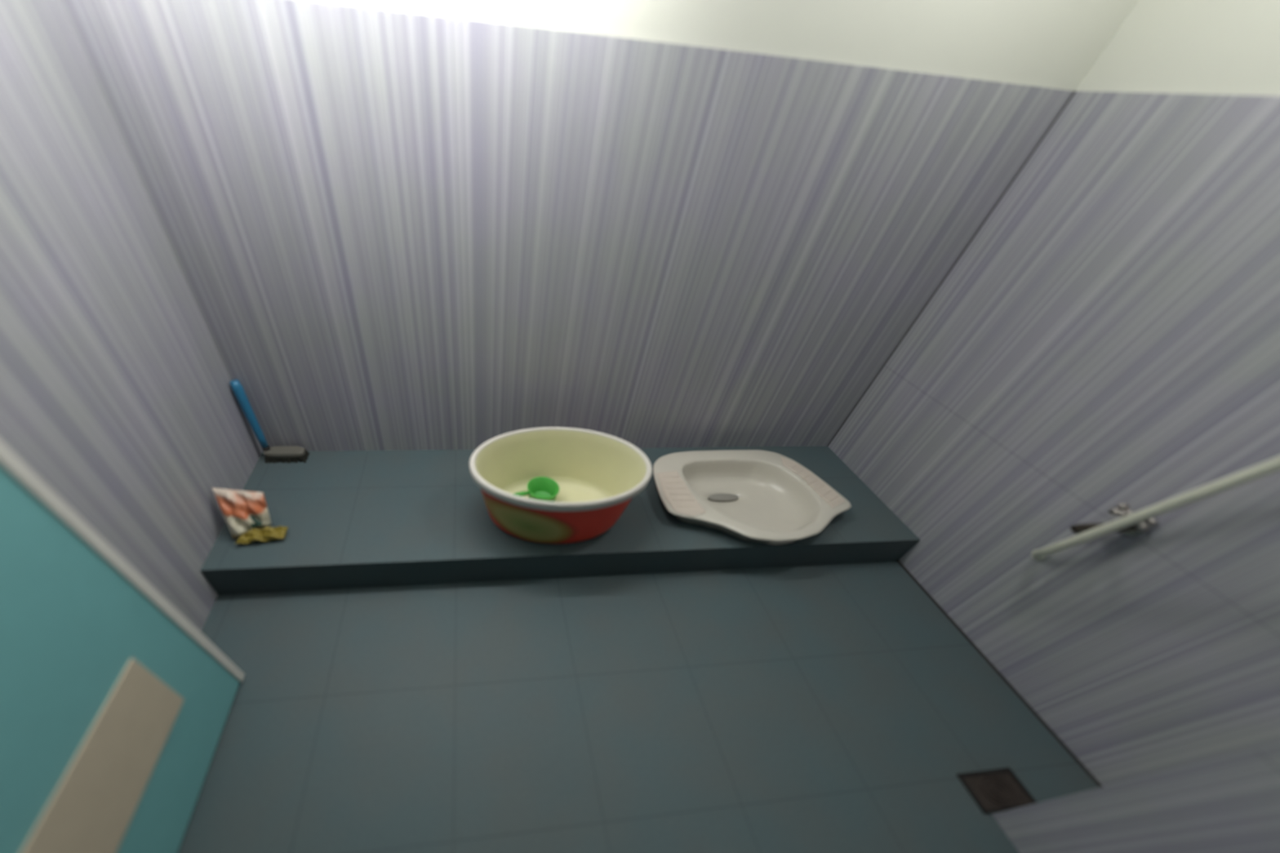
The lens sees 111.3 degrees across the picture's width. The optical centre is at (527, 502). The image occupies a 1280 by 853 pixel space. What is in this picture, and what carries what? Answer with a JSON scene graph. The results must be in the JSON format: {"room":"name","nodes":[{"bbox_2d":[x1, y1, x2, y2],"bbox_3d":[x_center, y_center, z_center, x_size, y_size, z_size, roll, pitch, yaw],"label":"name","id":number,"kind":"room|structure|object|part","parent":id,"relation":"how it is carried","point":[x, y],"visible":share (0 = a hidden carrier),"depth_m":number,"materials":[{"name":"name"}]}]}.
{"room":"bathroom","nodes":[
{"label":"bathroom","id":0,"kind":"room"},
{"bbox_2d":[0,0,262,631],"bbox_3d":[-0.785,-0.264,0.156,0.120,2.150,1.706,-1,45,-7],"label":"wall","id":1,"kind":"structure","parent":0,"point":[117,393],"depth_m":0.81,"materials":[{"name":"grey tile"}]},
{"bbox_2d":[58,0,1137,451],"bbox_3d":[0.216,-0.929,0.937,2.340,2.150,0.120,-1,45,-7],"label":"wall","id":2,"kind":"structure","parent":0,"point":[396,224],"depth_m":1.02,"materials":[{"name":"grey tile"}]},
{"bbox_2d":[826,90,1076,446],"bbox_3d":[1.229,-0.588,1.347,0.003,1.022,0.003,-1,45,-7],"label":"joint","id":3,"kind":"object","parent":2,"relation":"attached to","point":[1074,91],"visible":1,"depth_m":1.21,"materials":[{"name":"grey"}]},
{"bbox_2d":[177,560,1099,852],"bbox_3d":[0.277,0.785,0.808,2.340,0.100,2.720,-1,45,-7],"label":"floor","id":4,"kind":"structure","parent":0,"point":[828,708],"depth_m":1.01,"materials":[{"name":"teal tile"}]},
{"bbox_2d":[200,445,920,594],"bbox_3d":[0.176,0.012,1.435,2.100,0.108,0.490,-1,45,-7],"label":"ledge","id":5,"kind":"object","parent":4,"relation":"on","point":[353,518],"visible":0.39,"depth_m":1.28,"materials":[{"name":"teal tile"}]},
{"bbox_2d":[211,487,288,544],"bbox_3d":[-0.744,0.031,1.149,0.159,0.124,0.111,-8,46,-14],"label":"sachet","id":6,"kind":"object","parent":5,"relation":"on","point":[245,513],"visible":1,"depth_m":1.15,"materials":[{"name":"multicoloured plastic"}]},
{"bbox_2d":[230,379,309,463],"bbox_3d":[-0.795,-0.245,1.327,0.148,0.273,0.059,-1,45,-7],"label":"brush","id":7,"kind":"object","parent":5,"relation":"on","point":[291,454],"visible":1,"depth_m":1.38,"materials":[{"name":"blue plastic"}]},
{"bbox_3d":[-0.850,-0.265,1.311,0.028,0.230,0.043,-30,55,-31],"label":"handle","id":8,"kind":"part","parent":7,"relation":"part of","materials":[{"name":"blue plastic"}]},
{"bbox_2d":[262,445,270,451],"bbox_3d":[-0.844,-0.168,1.395,0.031,0.041,0.023,-1,45,-7],"label":"socket","id":9,"kind":"object","parent":7,"relation":"attached to","point":[266,448],"depth_m":1.38,"materials":[{"name":"plastic"}]},
{"bbox_2d":[469,426,652,543],"bbox_3d":[0.089,-0.041,1.257,0.512,0.205,0.338,-1,45,-7],"label":"tub","id":10,"kind":"object","parent":5,"relation":"on","point":[597,474],"visible":0.98,"depth_m":1.28,"materials":[{"name":"plastic"}]},
{"bbox_2d":[512,476,559,502],"bbox_3d":[0.020,-0.026,1.324,0.152,0.059,0.100,-1,45,-7],"label":"ladle","id":11,"kind":"object","parent":10,"relation":"in","point":[540,488],"visible":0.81,"depth_m":1.34,"materials":[{"name":"green plastic"}]},
{"bbox_3d":[-0.021,-0.025,1.289,0.062,0.018,0.015,-15,48,-20],"label":"dipper handle","id":12,"kind":"part","parent":11,"relation":"part of","materials":[{"name":"green plastic"}]},
{"bbox_2d":[527,476,559,502],"bbox_3d":[0.045,-0.026,1.328,0.100,0.058,0.100,-1,45,-7],"label":"cup","id":13,"kind":"object","parent":11,"relation":"attached to","point":[540,488],"depth_m":1.34,"materials":[{"name":"green plastic"}]},
{"bbox_2d":[653,449,851,545],"bbox_3d":[0.721,-0.005,1.428,0.627,0.116,0.428,-1,45,-7],"label":"toilet","id":14,"kind":"object","parent":5,"relation":"on","point":[753,495],"visible":0.95,"depth_m":1.45,"materials":[{"name":"white ceramic"}]},
{"bbox_2d":[955,767,1037,814],"bbox_3d":[1.049,0.642,0.957,0.140,0.005,0.075,-1,45,-7],"label":"floor drain","id":15,"kind":"object","parent":4,"relation":"on","point":[996,790],"visible":0.99,"depth_m":0.96,"materials":[{"name":"brown metal"}]},
{"bbox_3d":[1.049,0.644,0.958,0.124,0.002,0.061,-1,45,-7],"label":"plate","id":16,"kind":"part","parent":15,"relation":"part of","materials":[{"name":"brown metal"}]},
{"bbox_2d":[896,560,1102,787],"bbox_3d":[1.269,0.427,1.196,0.016,0.010,0.669,-1,45,-7],"label":"joint","id":17,"kind":"object","parent":4,"relation":"on","point":[917,583],"visible":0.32,"depth_m":1.14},
{"bbox_2d":[828,0,1279,786],"bbox_3d":[1.416,-0.321,0.441,0.120,2.150,1.706,-1,45,-7],"label":"wall","id":18,"kind":"structure","parent":0,"point":[1108,336],"depth_m":0.93,"materials":[{"name":"grey tile"}]},
{"bbox_2d":[1070,503,1157,536],"bbox_3d":[1.266,0.053,0.925,0.071,0.090,0.080,-1,45,-7],"label":"tap","id":19,"kind":"object","parent":18,"relation":"attached to","point":[1140,528],"visible":0.53,"depth_m":0.91,"materials":[{"name":"silver metal"}]},
{"bbox_3d":[1.252,0.056,0.946,0.023,0.056,0.053,-15,48,-20],"label":"spout","id":20,"kind":"part","parent":19,"relation":"part of","materials":[{"name":"metal"}]},
{"bbox_2d":[1031,456,1279,560],"bbox_3d":[1.223,-0.256,0.383,0.051,1.539,0.525,19,46,13],"label":"pipe","id":21,"kind":"object","parent":18,"relation":"attached to","point":[1271,466],"visible":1,"depth_m":0.82,"materials":[{"name":"beige plastic"}]},
{"bbox_2d":[991,743,1279,852],"bbox_3d":[1.267,0.093,0.004,0.321,2.150,0.541,-1,45,-7],"label":"wall","id":22,"kind":"structure","parent":0,"point":[1230,804],"depth_m":0.68,"materials":[{"name":"grey tile"}]},
{"bbox_3d":[0.245,0.261,-0.273,1.797,2.150,0.140,-1,45,-7],"label":"wall","id":23,"kind":"structure","parent":0,"visible":0},
{"bbox_2d":[0,440,244,852],"bbox_3d":[-0.577,-0.006,0.030,0.047,1.980,0.830,-1,45,-7],"label":"door","id":24,"kind":"structure","parent":23,"relation":"in","point":[115,707],"depth_m":0.61,"materials":[{"name":"teal metal"}]},
{"bbox_3d":[-0.606,0.523,0.530,0.004,0.170,0.610,-1,45,-7],"label":"kick plate","id":25,"kind":"part","parent":24,"relation":"part of","materials":[{"name":"beige metal"}]}
]}

